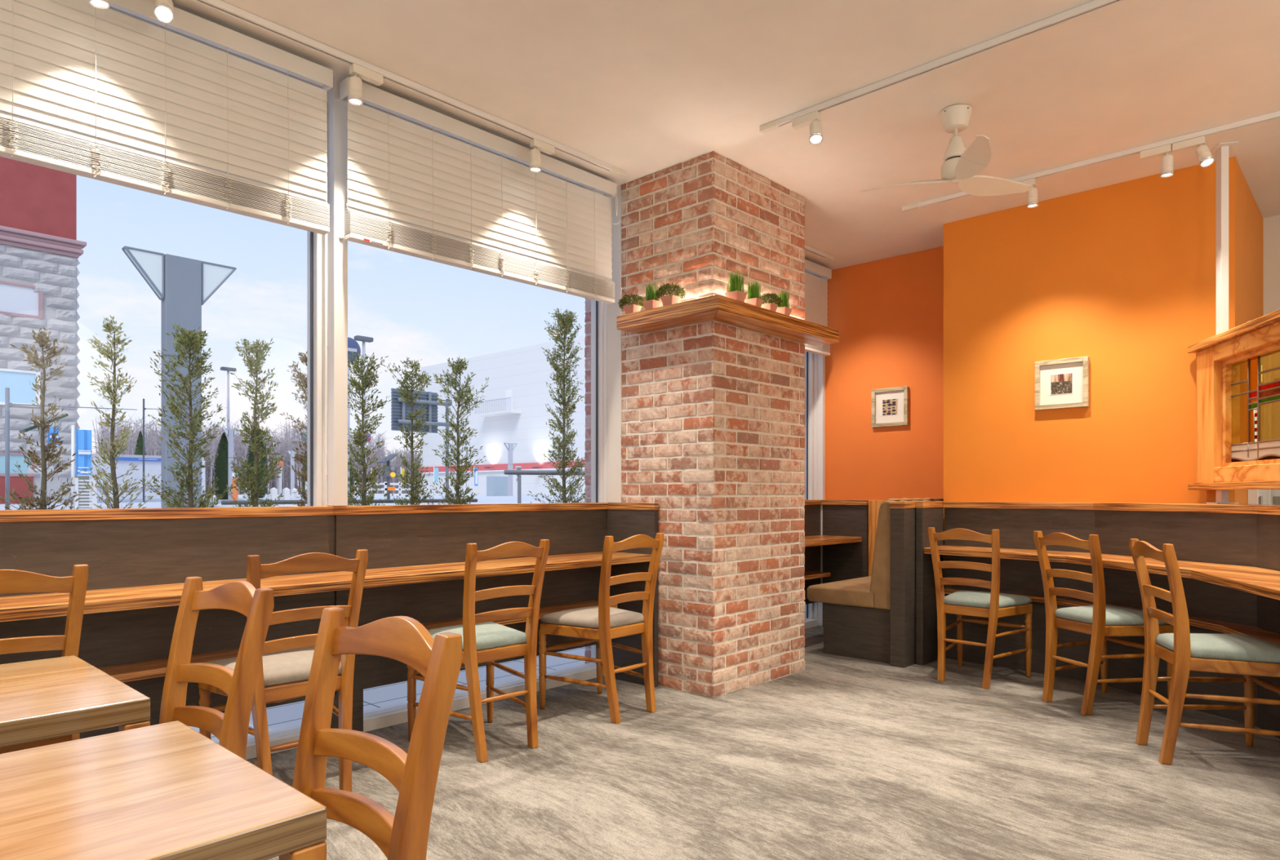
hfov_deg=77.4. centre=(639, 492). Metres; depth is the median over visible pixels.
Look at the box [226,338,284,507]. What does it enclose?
shrub
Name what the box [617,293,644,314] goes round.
potted plant
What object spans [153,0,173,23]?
track spotlight
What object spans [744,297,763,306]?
pot
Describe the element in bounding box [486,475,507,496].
cabinet
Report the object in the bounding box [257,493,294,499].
chain
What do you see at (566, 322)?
shrub
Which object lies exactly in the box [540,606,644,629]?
seat cushion
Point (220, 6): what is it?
ceiling track
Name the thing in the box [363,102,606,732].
window
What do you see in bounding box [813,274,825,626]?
trim
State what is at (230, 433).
column
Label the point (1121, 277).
wall
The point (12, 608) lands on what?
countertop
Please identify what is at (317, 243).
window
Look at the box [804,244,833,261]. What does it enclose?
ceiling track
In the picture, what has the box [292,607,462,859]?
chair
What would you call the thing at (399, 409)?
road sign
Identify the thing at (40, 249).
stone building
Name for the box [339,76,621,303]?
blind
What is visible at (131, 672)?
shelf
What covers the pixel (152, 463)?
building
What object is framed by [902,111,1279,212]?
ceiling track
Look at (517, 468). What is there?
notice board
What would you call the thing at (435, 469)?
flag
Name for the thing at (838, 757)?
floor
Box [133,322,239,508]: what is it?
shrub
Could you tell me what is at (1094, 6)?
ceiling track
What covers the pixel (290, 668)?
seat cushion
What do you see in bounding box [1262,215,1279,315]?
wall
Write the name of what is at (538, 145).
track spotlight
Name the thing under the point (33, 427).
solar light
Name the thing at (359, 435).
shrub
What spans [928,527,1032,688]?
chair
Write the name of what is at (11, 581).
chair
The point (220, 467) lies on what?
cone tree
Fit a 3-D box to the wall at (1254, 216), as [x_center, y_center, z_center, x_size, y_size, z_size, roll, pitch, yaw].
[3.803,-0.361,5.029,0.115,2.922,0.860,0,0,43]
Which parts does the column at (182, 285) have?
lantern panel, lantern frame, lantern panel, lantern frame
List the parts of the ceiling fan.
blade, blade arm, motor, blade arm, blade arm, blade, blade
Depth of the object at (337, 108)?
3.52 m
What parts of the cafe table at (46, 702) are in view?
leg, leg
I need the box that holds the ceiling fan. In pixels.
[858,104,1031,195]
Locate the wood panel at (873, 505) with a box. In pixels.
[868,500,884,576]
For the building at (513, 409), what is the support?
on the street
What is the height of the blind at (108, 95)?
0.706 m
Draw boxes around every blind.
[0,0,333,235]
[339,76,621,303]
[804,259,831,355]
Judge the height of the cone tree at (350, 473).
1.792 m
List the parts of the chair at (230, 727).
leg, crest rail, leg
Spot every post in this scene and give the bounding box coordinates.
[276,461,284,497]
[1206,141,1239,504]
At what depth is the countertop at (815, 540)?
6.04 m
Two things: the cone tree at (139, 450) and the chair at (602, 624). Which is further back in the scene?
the cone tree at (139, 450)
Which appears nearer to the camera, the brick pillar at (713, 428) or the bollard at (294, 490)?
the brick pillar at (713, 428)
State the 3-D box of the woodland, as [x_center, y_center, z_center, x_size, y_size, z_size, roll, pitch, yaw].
[-46.808,-5.698,113.065,22.321,11.930,56.782,0,0,43]
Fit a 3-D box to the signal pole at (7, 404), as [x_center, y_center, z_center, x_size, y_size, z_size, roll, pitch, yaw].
[-5.899,-0.395,8.330,0.036,1.290,1.144,0,0,43]
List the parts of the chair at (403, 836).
leg, crest rail, leg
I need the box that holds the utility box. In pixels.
[75,475,88,508]
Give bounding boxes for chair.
[0,564,88,657]
[159,576,274,759]
[198,549,368,792]
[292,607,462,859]
[406,539,549,763]
[538,533,664,724]
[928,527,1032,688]
[1033,531,1173,715]
[1128,538,1279,764]
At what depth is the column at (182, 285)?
12.93 m
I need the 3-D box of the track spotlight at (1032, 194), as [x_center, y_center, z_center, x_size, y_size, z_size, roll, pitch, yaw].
[2.218,-1.717,4.606,0.149,0.154,0.062,0,0,43]
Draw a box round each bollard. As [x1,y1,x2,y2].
[243,488,250,505]
[270,487,277,505]
[282,487,289,505]
[291,488,297,500]
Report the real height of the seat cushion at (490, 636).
0.060 m
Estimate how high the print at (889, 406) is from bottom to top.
0.120 m
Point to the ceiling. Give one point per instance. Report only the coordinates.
(640, 88)
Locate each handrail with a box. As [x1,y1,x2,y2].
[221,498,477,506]
[503,470,584,503]
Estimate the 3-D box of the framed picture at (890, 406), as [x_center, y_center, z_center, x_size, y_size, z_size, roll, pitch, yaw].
[1.931,-0.660,6.173,0.294,0.297,0.027,0,0,43]
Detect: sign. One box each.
[231,472,238,500]
[364,432,370,496]
[391,388,451,433]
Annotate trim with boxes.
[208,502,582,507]
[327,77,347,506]
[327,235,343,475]
[603,185,622,502]
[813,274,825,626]
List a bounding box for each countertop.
[0,551,651,622]
[804,535,862,546]
[924,545,1279,600]
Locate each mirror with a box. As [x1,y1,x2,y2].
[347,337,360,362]
[347,337,360,506]
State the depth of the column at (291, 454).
45.95 m
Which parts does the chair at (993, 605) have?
leg, leg, crest rail, seat frame, leg, leg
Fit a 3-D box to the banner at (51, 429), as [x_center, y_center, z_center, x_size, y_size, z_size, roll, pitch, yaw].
[-8.448,-0.376,11.451,0.059,1.253,0.183,0,0,43]
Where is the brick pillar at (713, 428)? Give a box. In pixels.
[621,151,805,698]
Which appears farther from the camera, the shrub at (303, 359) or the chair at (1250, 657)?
the shrub at (303, 359)
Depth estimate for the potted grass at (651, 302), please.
4.36 m
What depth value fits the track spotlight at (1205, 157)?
4.02 m
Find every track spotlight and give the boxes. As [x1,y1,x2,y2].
[88,0,110,9]
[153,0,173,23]
[347,62,382,106]
[528,137,555,172]
[791,111,822,145]
[1018,177,1038,208]
[1140,144,1173,177]
[1172,135,1214,167]
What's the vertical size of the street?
0.650 m
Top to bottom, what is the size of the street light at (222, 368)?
5.714 m
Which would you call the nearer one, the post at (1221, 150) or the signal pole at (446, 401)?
the post at (1221, 150)
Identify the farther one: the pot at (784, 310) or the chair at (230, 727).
the pot at (784, 310)
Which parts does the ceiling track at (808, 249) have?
rail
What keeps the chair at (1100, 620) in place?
on the floor
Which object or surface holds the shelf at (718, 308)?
attached to the brick pillar at (713, 428)
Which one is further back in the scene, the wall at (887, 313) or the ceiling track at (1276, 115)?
the wall at (887, 313)
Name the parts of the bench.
backrest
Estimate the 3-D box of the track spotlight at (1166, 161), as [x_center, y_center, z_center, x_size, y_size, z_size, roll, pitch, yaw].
[2.697,-1.717,4.163,0.146,0.154,0.062,0,0,43]
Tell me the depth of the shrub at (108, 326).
4.34 m
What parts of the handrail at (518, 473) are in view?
rail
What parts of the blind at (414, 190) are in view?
ladder cord, ladder cord, ladder cord, rail, ladder cord, ladder cord, ladder cord, ladder cord, pull cord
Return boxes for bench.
[806,497,943,663]
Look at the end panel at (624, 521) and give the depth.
4.61 m
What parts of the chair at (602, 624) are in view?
leg, seat frame, leg, leg, crest rail, leg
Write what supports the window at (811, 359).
in the wall at (120, 548)
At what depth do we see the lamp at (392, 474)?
23.96 m
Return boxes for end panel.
[606,502,658,688]
[821,500,868,626]
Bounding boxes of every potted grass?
[642,281,662,310]
[724,271,746,302]
[744,279,763,306]
[775,288,791,315]
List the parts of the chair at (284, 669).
leg, leg, seat frame, crest rail, leg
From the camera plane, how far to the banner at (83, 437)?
11.71 m
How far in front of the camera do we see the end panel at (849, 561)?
6.40 m
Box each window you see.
[109,6,327,759]
[188,647,585,742]
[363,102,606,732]
[804,271,817,629]
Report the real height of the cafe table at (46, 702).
0.720 m
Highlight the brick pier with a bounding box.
[584,298,591,663]
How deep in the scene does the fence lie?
12.61 m
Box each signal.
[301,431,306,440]
[377,453,398,499]
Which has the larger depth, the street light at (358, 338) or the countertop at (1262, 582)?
the street light at (358, 338)
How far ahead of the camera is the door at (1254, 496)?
5.08 m
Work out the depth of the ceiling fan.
3.78 m
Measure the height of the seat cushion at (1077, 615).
0.060 m
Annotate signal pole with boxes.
[4,387,137,510]
[142,399,159,502]
[437,399,450,503]
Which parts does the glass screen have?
frame rail, frame rail, glass, glass, glass, glass, glass, glass, glass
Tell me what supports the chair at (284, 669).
on the floor
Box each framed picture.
[871,386,908,427]
[1035,356,1088,410]
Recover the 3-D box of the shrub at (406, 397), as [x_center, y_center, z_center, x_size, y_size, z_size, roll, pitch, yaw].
[-1.610,-0.144,5.674,0.400,1.649,0.349,0,0,-4]
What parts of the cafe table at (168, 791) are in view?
leg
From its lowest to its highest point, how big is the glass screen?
0.797 m
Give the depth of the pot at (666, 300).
4.26 m
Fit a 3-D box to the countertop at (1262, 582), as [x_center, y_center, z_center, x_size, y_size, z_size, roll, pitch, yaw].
[2.417,0.369,3.669,0.964,0.038,3.337,0,0,-5]
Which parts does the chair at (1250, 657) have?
leg, crest rail, leg, seat frame, leg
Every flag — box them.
[400,466,404,499]
[433,466,438,498]
[473,466,478,497]
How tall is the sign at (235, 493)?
0.662 m
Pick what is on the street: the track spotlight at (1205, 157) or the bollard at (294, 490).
the bollard at (294, 490)
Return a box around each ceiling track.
[191,0,625,177]
[759,0,1126,133]
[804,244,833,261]
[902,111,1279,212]
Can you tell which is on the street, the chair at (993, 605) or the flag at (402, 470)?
the flag at (402, 470)
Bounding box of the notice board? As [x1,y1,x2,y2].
[515,466,520,496]
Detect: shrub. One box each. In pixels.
[0,327,88,510]
[82,315,162,509]
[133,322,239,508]
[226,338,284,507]
[280,351,306,506]
[347,351,391,506]
[382,356,440,505]
[427,355,488,505]
[526,307,585,503]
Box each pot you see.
[622,304,641,314]
[642,299,662,310]
[660,294,680,306]
[724,290,746,302]
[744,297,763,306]
[760,302,777,311]
[775,306,791,315]
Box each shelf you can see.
[97,600,617,682]
[616,294,839,346]
[804,571,831,580]
[943,587,1279,645]
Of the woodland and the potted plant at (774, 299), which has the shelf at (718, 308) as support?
the potted plant at (774, 299)
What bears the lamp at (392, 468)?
on the signal at (393, 473)
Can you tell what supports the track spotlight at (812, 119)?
attached to the ceiling track at (1094, 6)
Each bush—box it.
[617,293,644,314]
[654,282,686,306]
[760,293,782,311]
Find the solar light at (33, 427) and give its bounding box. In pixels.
[18,413,68,508]
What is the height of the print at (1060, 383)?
0.120 m
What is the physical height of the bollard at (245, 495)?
0.350 m
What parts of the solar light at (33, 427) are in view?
panel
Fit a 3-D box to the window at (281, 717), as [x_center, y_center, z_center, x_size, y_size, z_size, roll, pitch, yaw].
[-2.485,1.157,4.383,2.379,0.085,15.000,0,0,43]
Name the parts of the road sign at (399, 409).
arm, arm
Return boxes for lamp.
[390,466,395,471]
[390,472,395,477]
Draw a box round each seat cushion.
[204,647,342,687]
[427,622,527,651]
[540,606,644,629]
[806,576,874,608]
[943,590,1031,608]
[1054,605,1170,626]
[1155,633,1279,663]
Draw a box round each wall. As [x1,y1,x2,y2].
[0,500,821,739]
[825,246,943,500]
[942,502,1279,739]
[943,155,1246,587]
[1246,182,1262,504]
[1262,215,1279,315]
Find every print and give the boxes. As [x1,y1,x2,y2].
[882,399,897,415]
[1050,373,1071,394]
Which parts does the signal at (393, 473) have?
solar panel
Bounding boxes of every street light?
[220,366,235,440]
[354,335,373,488]
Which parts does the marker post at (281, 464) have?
post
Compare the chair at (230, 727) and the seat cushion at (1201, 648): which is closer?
the chair at (230, 727)
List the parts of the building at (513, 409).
railing, white trim, door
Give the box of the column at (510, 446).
[503,443,516,496]
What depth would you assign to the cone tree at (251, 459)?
25.97 m
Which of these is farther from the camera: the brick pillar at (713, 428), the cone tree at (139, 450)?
the cone tree at (139, 450)
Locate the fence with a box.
[75,478,97,508]
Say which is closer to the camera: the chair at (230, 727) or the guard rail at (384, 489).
the chair at (230, 727)
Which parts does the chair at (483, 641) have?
leg, leg, leg, seat frame, crest rail, leg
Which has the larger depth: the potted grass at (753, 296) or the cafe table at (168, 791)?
the potted grass at (753, 296)
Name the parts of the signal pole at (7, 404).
arm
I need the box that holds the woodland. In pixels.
[91,413,420,494]
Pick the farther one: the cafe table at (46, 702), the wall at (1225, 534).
the wall at (1225, 534)
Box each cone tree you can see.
[133,431,146,455]
[212,432,235,499]
[244,422,268,500]
[301,451,306,495]
[349,456,354,496]
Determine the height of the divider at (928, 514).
1.040 m
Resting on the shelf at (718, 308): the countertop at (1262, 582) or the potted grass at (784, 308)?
the potted grass at (784, 308)
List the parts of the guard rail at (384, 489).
post, post, post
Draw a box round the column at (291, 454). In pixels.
[287,450,296,497]
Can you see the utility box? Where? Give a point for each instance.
(80, 477)
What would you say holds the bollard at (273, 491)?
on the street
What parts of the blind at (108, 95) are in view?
ladder cord, ladder cord, rail, ladder cord, ladder cord, ladder cord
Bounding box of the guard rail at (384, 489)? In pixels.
[305,481,428,497]
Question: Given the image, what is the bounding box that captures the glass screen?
[1187,309,1279,489]
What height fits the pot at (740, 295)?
0.059 m
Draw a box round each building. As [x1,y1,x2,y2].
[0,156,86,504]
[77,453,205,498]
[419,335,585,494]
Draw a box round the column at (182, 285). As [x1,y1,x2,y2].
[121,246,236,508]
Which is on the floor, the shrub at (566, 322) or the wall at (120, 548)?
the wall at (120, 548)
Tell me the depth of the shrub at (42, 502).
4.11 m
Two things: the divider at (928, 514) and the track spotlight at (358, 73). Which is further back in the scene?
the divider at (928, 514)
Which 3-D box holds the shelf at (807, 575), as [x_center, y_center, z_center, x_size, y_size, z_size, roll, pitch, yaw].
[0.985,0.645,5.881,0.194,0.030,1.310,0,0,43]
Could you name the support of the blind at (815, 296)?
attached to the window at (811, 359)
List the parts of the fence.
post, post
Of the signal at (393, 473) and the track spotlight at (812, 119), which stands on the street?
the signal at (393, 473)
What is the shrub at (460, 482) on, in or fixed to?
on the trough
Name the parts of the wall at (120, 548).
panel, panel, support post, panel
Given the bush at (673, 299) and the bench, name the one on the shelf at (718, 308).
the bush at (673, 299)
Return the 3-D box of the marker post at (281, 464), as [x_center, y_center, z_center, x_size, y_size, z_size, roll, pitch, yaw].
[-13.347,-0.464,29.633,0.228,1.427,0.240,0,0,43]
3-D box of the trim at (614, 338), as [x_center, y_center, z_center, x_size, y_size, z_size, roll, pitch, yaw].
[-0.176,-0.361,4.838,0.248,2.922,0.079,0,0,43]
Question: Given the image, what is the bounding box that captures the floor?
[246,626,1279,859]
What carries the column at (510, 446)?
on the street
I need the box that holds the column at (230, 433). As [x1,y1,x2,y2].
[222,429,239,500]
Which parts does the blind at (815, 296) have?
rail, ladder cord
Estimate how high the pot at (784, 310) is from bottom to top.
0.052 m
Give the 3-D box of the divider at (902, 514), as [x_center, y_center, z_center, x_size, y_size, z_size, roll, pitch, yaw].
[1.818,0.580,5.244,0.102,1.040,0.570,0,0,43]
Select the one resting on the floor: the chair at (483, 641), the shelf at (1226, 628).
the chair at (483, 641)
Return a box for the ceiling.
[171,0,1279,270]
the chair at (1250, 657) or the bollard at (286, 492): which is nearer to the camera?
the chair at (1250, 657)
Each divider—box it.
[889,501,941,667]
[915,502,942,665]
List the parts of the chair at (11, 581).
crest rail, leg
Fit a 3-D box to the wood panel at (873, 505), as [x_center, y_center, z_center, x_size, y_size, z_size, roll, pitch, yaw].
[1.999,0.580,6.108,0.534,1.040,0.029,0,0,43]
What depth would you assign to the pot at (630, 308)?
4.46 m
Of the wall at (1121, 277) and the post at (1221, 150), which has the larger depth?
the wall at (1121, 277)
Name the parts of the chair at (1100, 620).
leg, crest rail, leg, leg, seat frame, leg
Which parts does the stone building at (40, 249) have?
cornice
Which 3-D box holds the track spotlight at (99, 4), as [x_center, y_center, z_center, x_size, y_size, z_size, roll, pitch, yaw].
[-1.852,-1.716,2.650,0.062,0.156,0.161,0,0,43]
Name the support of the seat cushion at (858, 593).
on the bench
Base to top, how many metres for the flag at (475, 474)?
1.435 m
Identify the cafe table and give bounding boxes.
[0,655,150,754]
[0,720,326,859]
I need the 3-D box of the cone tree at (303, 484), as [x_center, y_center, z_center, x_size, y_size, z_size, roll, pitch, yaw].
[-16.935,-0.939,40.437,0.397,2.382,0.401,0,0,43]
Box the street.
[0,494,585,510]
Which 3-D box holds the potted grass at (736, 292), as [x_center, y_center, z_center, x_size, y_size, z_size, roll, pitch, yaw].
[0.506,-1.087,4.219,0.086,0.184,0.086,0,0,43]
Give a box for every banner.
[48,426,58,447]
[71,425,91,509]
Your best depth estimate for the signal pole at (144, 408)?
21.09 m
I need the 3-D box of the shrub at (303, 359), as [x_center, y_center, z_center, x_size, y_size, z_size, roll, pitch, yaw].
[-2.129,-0.145,5.137,0.227,1.543,0.351,0,0,43]
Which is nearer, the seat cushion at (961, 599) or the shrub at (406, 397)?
the seat cushion at (961, 599)
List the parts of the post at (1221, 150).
post, post, plate, ceiling plate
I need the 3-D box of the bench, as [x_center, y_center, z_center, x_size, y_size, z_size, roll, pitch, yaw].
[1.712,0.569,5.669,0.628,1.062,0.985,0,0,43]
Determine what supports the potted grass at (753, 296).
on the shelf at (718, 308)
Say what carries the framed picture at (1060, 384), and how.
attached to the wall at (1121, 277)
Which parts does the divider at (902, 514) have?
panel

